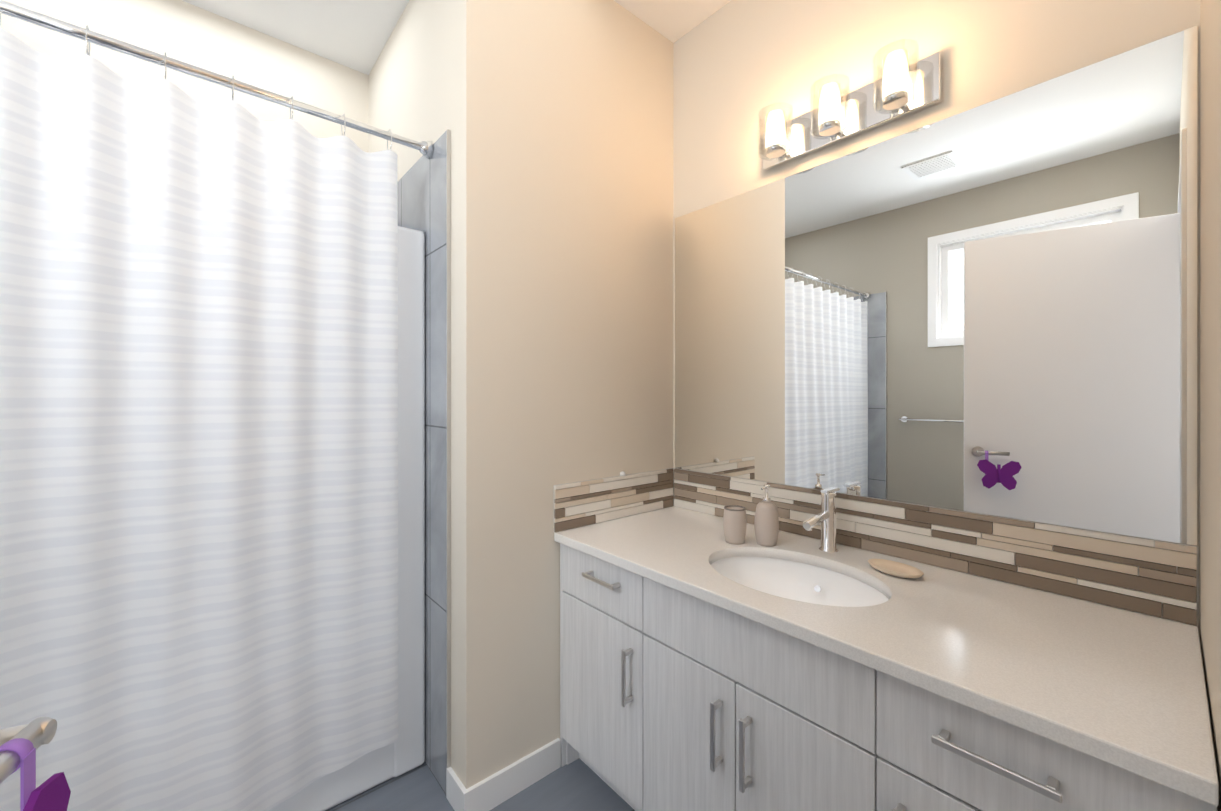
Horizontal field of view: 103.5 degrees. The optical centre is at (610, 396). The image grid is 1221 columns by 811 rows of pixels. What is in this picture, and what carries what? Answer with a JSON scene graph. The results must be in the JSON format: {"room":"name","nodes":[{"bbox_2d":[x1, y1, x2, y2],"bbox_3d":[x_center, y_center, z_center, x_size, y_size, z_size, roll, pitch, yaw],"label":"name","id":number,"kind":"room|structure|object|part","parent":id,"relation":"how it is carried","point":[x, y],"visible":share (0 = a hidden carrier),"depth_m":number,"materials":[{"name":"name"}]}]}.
{"room":"bathroom","nodes":[
{"label":"bathroom","id":0,"kind":"room"},
{"bbox_2d":[1,0,367,151],"bbox_3d":[-1.850,-0.115,1.709,2.037,2.770,0.120,0,0,-41],"label":"wall","id":1,"kind":"structure","parent":0,"point":[188,33],"depth_m":1.88,"materials":[{"name":"beige paint"}]},
{"bbox_2d":[398,130,446,793],"bbox_3d":[-1.500,0.212,1.304,1.795,2.115,0.949,0,0,-41],"label":"wall panel","id":2,"kind":"object","parent":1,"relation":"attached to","point":[422,193],"visible":0.22,"depth_m":1.61,"materials":[{"name":"grey tile"}]},
{"bbox_2d":[0,0,432,158],"bbox_3d":[-1.282,-0.835,1.052,1.773,0.060,0.060,0,0,-41],"label":"shower curtain rod","id":3,"kind":"object","parent":2,"relation":"attached to","point":[425,148],"visible":0.98,"depth_m":1.23,"materials":[{"name":"silver metal"}]},
{"bbox_2d":[0,13,391,149],"bbox_3d":[-1.310,-0.819,1.029,1.587,0.076,0.045,0,0,-41],"label":"curtain rings","id":4,"kind":"object","parent":3,"relation":"hanging from","point":[87,51],"visible":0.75,"depth_m":1.27,"materials":[{"name":"silver metal"}]},
{"bbox_2d":[0,28,397,810],"bbox_3d":[-1.281,0.186,0.996,1.625,1.931,0.116,0,0,-41],"label":"shower curtain","id":5,"kind":"object","parent":4,"relation":"hanging from","point":[198,456],"visible":1,"depth_m":1.21,"materials":[{"name":"fabric"}]},
{"bbox_2d":[368,0,449,181],"bbox_3d":[-0.814,-0.115,1.977,0.120,2.770,1.070,0,0,-41],"label":"wall","id":6,"kind":"structure","parent":0,"point":[409,86],"depth_m":1.79,"materials":[{"name":"beige paint"}]},
{"bbox_2d":[182,0,730,74],"bbox_3d":[-0.165,-1.550,0.465,2.960,0.100,4.206,0,0,-41],"label":"ceiling","id":7,"kind":"structure","parent":0,"point":[354,34],"depth_m":1.92,"materials":[{"name":"white paint"}]},
{"bbox_2d":[326,758,634,810],"bbox_3d":[-0.165,1.320,0.466,2.960,0.100,4.206,0,0,-41],"label":"floor","id":8,"kind":"structure","parent":0,"point":[578,784],"depth_m":1.53,"materials":[{"name":"tile"}]},
{"bbox_2d":[269,226,424,810],"bbox_3d":[-1.554,0.350,1.367,1.773,1.840,0.762,0,0,-41],"label":"bathtub","id":9,"kind":"object","parent":8,"relation":"on","point":[404,753],"visible":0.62,"depth_m":1.62,"materials":[{"name":"white plastic"}]},
{"bbox_2d":[554,539,1218,810],"bbox_3d":[0.494,0.882,1.306,0.618,0.776,1.410,0,0,-41],"label":"bathroom vanity","id":10,"kind":"object","parent":8,"relation":"on","point":[705,665],"depth_m":1.06,"materials":[{"name":"laminate"}]},
{"bbox_2d":[554,507,1218,798],"bbox_3d":[0.498,0.479,1.309,0.608,0.030,1.410,0,0,-41],"label":"countertop","id":11,"kind":"structure","parent":10,"relation":"on","point":[1128,685],"depth_m":0.96,"materials":[{"name":"beige stone"}]},
{"bbox_2d":[723,505,746,544],"bbox_3d":[0.397,0.409,1.536,0.072,0.109,0.072,0,0,-41],"label":"tumbler","id":12,"kind":"object","parent":11,"relation":"on","point":[734,522],"visible":1,"depth_m":1.51,"materials":[{"name":"beige ceramic"}]},
{"bbox_2d":[754,485,778,546],"bbox_3d":[0.491,0.371,1.515,0.074,0.186,0.074,0,0,-41],"label":"soap dispenser","id":13,"kind":"object","parent":11,"relation":"on","point":[766,523],"visible":1,"depth_m":1.49,"materials":[{"name":"beige ceramic"}]},
{"bbox_2d":[711,557,888,606],"bbox_3d":[0.478,0.573,1.274,0.384,0.157,0.511,0,0,-41],"label":"sink","id":14,"kind":"object","parent":11,"relation":"in","point":[794,578],"depth_m":1.42,"materials":[{"name":"white ceramic"}]},
{"bbox_2d":[803,487,839,552],"bbox_3d":[0.625,0.372,1.424,0.191,0.184,0.054,0,0,-41],"label":"faucet","id":15,"kind":"object","parent":11,"relation":"on","point":[827,516],"depth_m":1.43,"materials":[{"name":"silver metal"}]},
{"bbox_2d":[868,559,923,577],"bbox_3d":[0.746,0.454,1.263,0.084,0.018,0.136,0,0,-33],"label":"soap dish","id":16,"kind":"object","parent":11,"relation":"on","point":[894,568],"visible":0.98,"depth_m":1.27,"materials":[{"name":"beige ceramic"}]},
{"bbox_2d":[450,0,672,788],"bbox_3d":[-0.121,-0.115,1.789,0.923,2.770,0.120,0,0,-41],"label":"wall","id":17,"kind":"structure","parent":0,"point":[561,120],"depth_m":1.61,"materials":[{"name":"beige paint"}]},
{"bbox_2d":[447,129,450,767],"bbox_3d":[-1.188,0.213,0.944,1.796,2.115,0.004,0,0,-41],"label":"trim","id":18,"kind":"structure","parent":17,"relation":"attached to","point":[448,448],"depth_m":1.53,"materials":[{"name":"silver metal"}]},
{"bbox_2d":[458,738,560,810],"bbox_3d":[-0.306,1.223,1.542,0.346,0.094,0.013,0,0,-41],"label":"baseboard","id":19,"kind":"structure","parent":17,"relation":"attached to","point":[494,790],"depth_m":1.53,"materials":[{"name":"white paint"}]},
{"bbox_2d":[673,0,1200,638],"bbox_3d":[0.426,-0.115,1.954,0.120,2.770,2.726,0,0,-41],"label":"wall","id":20,"kind":"structure","parent":0,"point":[739,66],"depth_m":1.49,"materials":[{"name":"beige paint"}]},
{"bbox_2d":[758,39,941,170],"bbox_3d":[0.674,-0.870,1.467,0.138,0.140,0.536,0,0,-41],"label":"sconce","id":21,"kind":"object","parent":20,"relation":"attached to","point":[901,87],"visible":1,"depth_m":1.43,"materials":[{"name":"silver metal"}]},
{"bbox_3d":[0.545,-0.873,1.593,0.108,0.135,0.108,0,0,-41],"label":"glass","id":22,"kind":"part","parent":21,"relation":"part of","materials":[{"name":"white glass"}]},
{"bbox_3d":[0.545,-0.878,1.593,0.062,0.105,0.062,0,0,-41],"label":"bulb","id":23,"kind":"part","parent":21,"relation":"part of","materials":[{"name":"white glass"}]},
{"bbox_3d":[0.558,-0.816,1.604,0.093,0.025,0.060,0,0,-41],"label":"arm","id":24,"kind":"part","parent":21,"relation":"part of"},
{"bbox_3d":[0.663,-0.873,1.457,0.108,0.135,0.108,0,0,-41],"label":"glass","id":25,"kind":"part","parent":21,"relation":"part of","materials":[{"name":"white glass"}]},
{"bbox_3d":[0.663,-0.878,1.457,0.062,0.105,0.062,0,0,-41],"label":"bulb","id":26,"kind":"part","parent":21,"relation":"part of","materials":[{"name":"white glass"}]},
{"bbox_3d":[0.676,-0.816,1.468,0.093,0.025,0.060,0,0,-41],"label":"arm","id":27,"kind":"part","parent":21,"relation":"part of"},
{"bbox_3d":[0.781,-0.878,1.321,0.062,0.105,0.062,0,0,-41],"label":"bulb","id":28,"kind":"part","parent":21,"relation":"part of","materials":[{"name":"white glass"}]},
{"bbox_3d":[0.793,-0.816,1.332,0.093,0.025,0.060,0,0,-41],"label":"arm","id":29,"kind":"part","parent":21,"relation":"part of"},
{"bbox_3d":[0.781,-0.873,1.321,0.108,0.135,0.108,0,0,-41],"label":"glass","id":30,"kind":"part","parent":21,"relation":"part of","materials":[{"name":"white glass"}]},
{"bbox_2d":[554,468,1198,625],"bbox_3d":[0.498,0.384,1.310,0.610,0.161,1.413,0,0,-41],"label":"backsplash","id":31,"kind":"structure","parent":20,"relation":"attached to","point":[1157,578],"depth_m":1.28,"materials":[{"name":"brown tile"}]},
{"bbox_2d":[675,25,1197,545],"bbox_3d":[0.731,-0.224,1.504,0.005,1.052,1.398,0,0,-41],"label":"mirror","id":32,"kind":"object","parent":20,"relation":"attached to","point":[987,307],"visible":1,"depth_m":1.24,"materials":[{"name":"clear glass"}]},
{"bbox_2d":[1200,0,1220,810],"bbox_3d":[0.204,-0.115,0.040,2.720,2.770,0.120,0,0,-41],"label":"wall","id":33,"kind":"structure","parent":0,"point":[1210,375],"depth_m":0.73,"materials":[{"name":"beige paint"}]},
{"bbox_3d":[0.046,0.195,-0.096,0.856,2.150,0.122,0,0,-41],"label":"door frame","id":34,"kind":"structure","parent":0,"visible":0},
{"bbox_3d":[-0.451,0.205,0.079,0.035,2.115,0.810,0,0,-23],"label":"door","id":35,"kind":"structure","parent":34,"relation":"attached to","visible":0},
{"bbox_2d":[0,717,56,783],"bbox_3d":[-0.516,0.300,0.373,0.072,0.054,0.152,0,0,-23],"label":"door handle","id":36,"kind":"object","parent":35,"relation":"attached to","point":[38,732],"visible":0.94,"depth_m":0.42,"materials":[{"name":"silver metal"}]},
{"bbox_2d":[0,738,70,810],"bbox_3d":[-0.475,0.388,0.356,0.034,0.199,0.182,0,0,-23],"label":"butterfly","id":37,"kind":"object","parent":35,"relation":"hanging from","point":[52,793],"visible":0.9,"depth_m":0.41,"materials":[{"name":"purple fabric"}]}
]}

